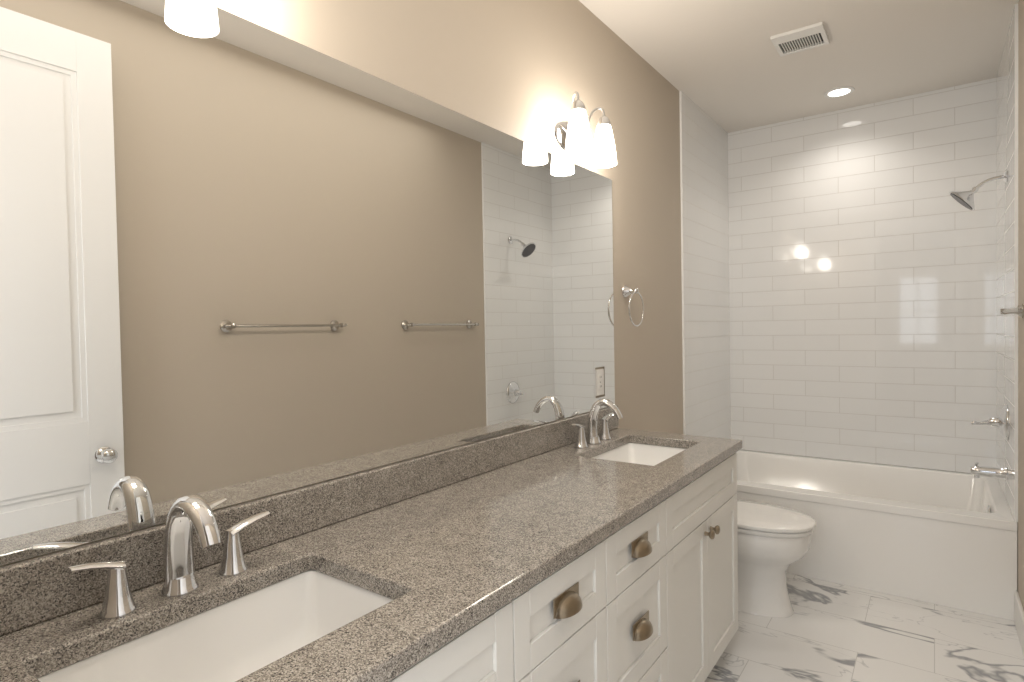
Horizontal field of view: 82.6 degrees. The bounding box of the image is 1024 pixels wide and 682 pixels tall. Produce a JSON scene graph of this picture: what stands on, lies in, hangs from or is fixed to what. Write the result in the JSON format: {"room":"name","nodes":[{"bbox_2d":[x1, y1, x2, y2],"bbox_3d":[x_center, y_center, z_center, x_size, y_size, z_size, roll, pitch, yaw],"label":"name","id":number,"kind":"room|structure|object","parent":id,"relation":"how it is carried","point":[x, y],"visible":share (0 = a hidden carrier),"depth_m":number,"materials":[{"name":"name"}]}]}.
{"room":"bathroom","nodes":[
{"label":"bathroom","id":0,"kind":"room"},
{"bbox_2d":[0,0,682,566],"bbox_3d":[0.279,-0.075,2.571,0.120,2.750,4.532,0,1,36],"label":"wall","id":1,"kind":"structure","parent":0,"point":[522,70],"depth_m":2.41,"materials":[{"name":"beige paint"}]},
{"bbox_2d":[0,0,614,565],"bbox_3d":[-0.229,-0.193,1.762,0.006,1.051,2.389,0,1,36],"label":"wall mirror","id":2,"kind":"object","parent":1,"relation":"attached to","point":[242,260],"visible":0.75,"depth_m":1.27,"materials":[{"name":"clear glass"}]},
{"bbox_2d":[553,91,616,167],"bbox_3d":[0.298,-0.853,2.360,0.160,0.241,0.322,0,1,36],"label":"sconce","id":3,"kind":"object","parent":1,"relation":"attached to","point":[572,136],"visible":1,"depth_m":2.32,"materials":[{"name":"white glass"}]},
{"bbox_2d":[595,369,603,395],"bbox_3d":[0.395,0.185,2.618,0.009,0.116,0.072,0,1,36],"label":"electrical outlet plate","id":4,"kind":"object","parent":1,"relation":"attached to","point":[599,381],"visible":1,"depth_m":2.61,"materials":[{"name":"white plastic"}]},
{"bbox_2d":[622,285,643,326],"bbox_3d":[0.579,-0.171,2.822,0.070,0.204,0.172,0,1,36],"label":"towel ring","id":5,"kind":"object","parent":1,"relation":"attached to","point":[627,291],"visible":1,"depth_m":2.81,"materials":[{"name":"silver metal"}]},
{"bbox_2d":[679,91,730,438],"bbox_3d":[1.299,-0.347,3.866,0.012,2.298,0.958,0,1,36],"label":"tile","id":6,"kind":"structure","parent":1,"relation":"attached to","point":[705,265],"depth_m":3.79,"materials":[{"name":"white tile"}]},
{"bbox_2d":[579,0,1018,132],"bbox_3d":[0.919,-1.501,2.058,1.764,0.100,4.532,0,1,36],"label":"ceiling","id":7,"kind":"structure","parent":0,"point":[725,66],"depth_m":2.96,"materials":[{"name":"white paint"}]},
{"bbox_2d":[770,22,829,56],"bbox_3d":[1.407,-1.468,2.845,0.224,0.016,0.230,0,1,36],"label":"ceiling vent","id":8,"kind":"object","parent":7,"relation":"in","point":[815,35],"visible":1,"depth_m":2.83,"materials":[{"name":"white paint"}]},
{"bbox_2d":[824,86,854,97],"bbox_3d":[1.969,-1.496,3.510,0.164,0.007,0.164,0,1,36],"label":"recessed light","id":9,"kind":"object","parent":7,"relation":"in","point":[839,92],"visible":1,"depth_m":3.50,"materials":[{"name":"white paint"}]},
{"bbox_2d":[705,573,1023,681],"bbox_3d":[0.970,1.348,2.118,1.764,0.100,4.532,0,1,36],"label":"floor","id":10,"kind":"structure","parent":0,"point":[826,631],"depth_m":2.47,"materials":[{"name":"white tile"}]},
{"bbox_2d":[389,592,528,681],"bbox_3d":[-0.446,0.924,0.983,0.564,0.844,0.795,0,1,36],"label":"base cabinet","id":11,"kind":"object","parent":10,"relation":"on","point":[495,649],"depth_m":1.06,"materials":[{"name":"white paint"}]},
{"bbox_2d":[0,406,741,681],"bbox_3d":[0.015,0.406,1.608,0.579,0.143,2.395,0,1,36],"label":"countertop","id":12,"kind":"structure","parent":11,"relation":"on","point":[440,549],"depth_m":1.24,"materials":[{"name":"stone"}]},
{"bbox_2d":[65,494,269,618],"bbox_3d":[-0.578,0.370,1.053,0.164,0.185,0.350,0,1,36],"label":"faucet","id":13,"kind":"object","parent":12,"relation":"on","point":[186,513],"visible":1,"depth_m":1.06,"materials":[{"name":"silver metal"}]},
{"bbox_2d":[37,569,392,681],"bbox_3d":[-0.450,0.583,0.967,0.362,0.165,0.542,0,1,36],"label":"sink","id":14,"kind":"object","parent":12,"relation":"in","point":[238,638],"visible":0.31,"depth_m":1.11,"materials":[{"name":"white ceramic"}]},
{"bbox_2d":[571,398,622,447],"bbox_3d":[0.373,0.326,2.366,0.164,0.185,0.350,0,1,36],"label":"faucet","id":15,"kind":"object","parent":12,"relation":"on","point":[593,437],"visible":1,"depth_m":2.37,"materials":[{"name":"silver metal"}]},
{"bbox_2d":[592,443,685,465],"bbox_3d":[0.502,0.539,2.280,0.362,0.165,0.542,0,1,36],"label":"sink","id":16,"kind":"object","parent":12,"relation":"in","point":[645,454],"visible":0.08,"depth_m":2.50,"materials":[{"name":"white ceramic"}]},
{"bbox_2d":[525,531,616,681],"bbox_3d":[-0.117,0.909,1.436,0.564,0.844,0.457,0,1,36],"label":"base cabinet","id":17,"kind":"object","parent":10,"relation":"on","point":[573,610],"depth_m":1.33,"materials":[{"name":"white paint"}]},
{"bbox_2d":[617,489,680,681],"bbox_3d":[0.142,0.897,1.793,0.564,0.844,0.463,0,1,36],"label":"base cabinet","id":18,"kind":"object","parent":10,"relation":"on","point":[650,595],"depth_m":1.67,"materials":[{"name":"white paint"}]},
{"bbox_2d":[681,453,737,681],"bbox_3d":[0.471,0.881,2.247,0.564,0.844,0.789,0,1,36],"label":"base cabinet","id":19,"kind":"object","parent":10,"relation":"on","point":[709,535],"depth_m":2.09,"materials":[{"name":"white paint"}]},
{"bbox_2d":[737,500,815,617],"bbox_3d":[1.075,0.919,2.897,0.778,0.720,0.426,0,1,36],"label":"toilet","id":20,"kind":"object","parent":10,"relation":"on","point":[774,542],"visible":0.27,"depth_m":2.71,"materials":[{"name":"white ceramic"}]},
{"bbox_2d":[736,450,1017,620],"bbox_3d":[1.938,1.027,3.454,1.520,0.450,0.974,0,1,36],"label":"bathtub","id":21,"kind":"object","parent":10,"relation":"on","point":[943,538],"visible":0.71,"depth_m":2.97,"materials":[{"name":"white ceramic"}]},
{"bbox_2d":[1017,0,1023,609],"bbox_3d":[1.610,-0.079,1.605,0.120,2.750,4.532,0,1,36],"label":"wall","id":22,"kind":"structure","parent":0,"point":[1020,560],"depth_m":2.51,"materials":[{"name":"beige paint"}]},
{"bbox_2d":[996,4,1017,521],"bbox_3d":[2.523,-0.350,2.979,0.012,2.298,0.958,0,1,36],"label":"tile","id":23,"kind":"structure","parent":22,"relation":"attached to","point":[1007,240],"depth_m":2.82,"materials":[{"name":"white tile"}]},
{"bbox_2d":[949,170,1007,210],"bbox_3d":[2.330,-0.745,2.919,0.228,0.179,0.146,0,1,36],"label":"shower head","id":24,"kind":"object","parent":23,"relation":"attached to","point":[965,199],"visible":1,"depth_m":2.91},
{"bbox_2d":[970,462,1007,479],"bbox_3d":[2.389,0.652,2.924,0.143,0.078,0.066,0,1,36],"label":"tub spout","id":25,"kind":"object","parent":23,"relation":"attached to","point":[976,471],"visible":1,"depth_m":2.91,"materials":[{"name":"silver metal"}]},
{"bbox_2d":[971,405,1008,440],"bbox_3d":[2.385,0.403,2.918,0.143,0.176,0.176,0,1,36],"label":"shower valve","id":26,"kind":"object","parent":23,"relation":"attached to","point":[1001,422],"visible":1,"depth_m":2.86,"materials":[{"name":"silver metal"}]},
{"bbox_2d":[1000,304,1023,317],"bbox_3d":[1.928,-0.117,2.212,0.075,0.060,0.712,0,1,36],"label":"towel rail","id":27,"kind":"object","parent":22,"relation":"attached to","point":[1019,310],"visible":1,"depth_m":2.28,"materials":[{"name":"grey metal"}]},
{"bbox_2d":[1014,591,1023,655],"bbox_3d":[1.298,1.239,1.285,0.014,0.140,3.304,0,1,36],"label":"baseboard","id":28,"kind":"structure","parent":22,"relation":"attached to","point":[1018,615],"depth_m":2.41,"materials":[{"name":"white paint"}]},
{"bbox_3d":[2.239,-0.137,3.873,1.524,2.750,0.120,0,1,36],"label":"wall","id":29,"kind":"structure","parent":0,"visible":0},
{"bbox_2d":[728,78,995,472],"bbox_3d":[2.196,-0.362,3.815,1.524,2.298,0.012,0,1,36],"label":"tile","id":30,"kind":"structure","parent":29,"relation":"attached to","point":[862,270],"depth_m":3.74,"materials":[{"name":"white tile"}]}
]}

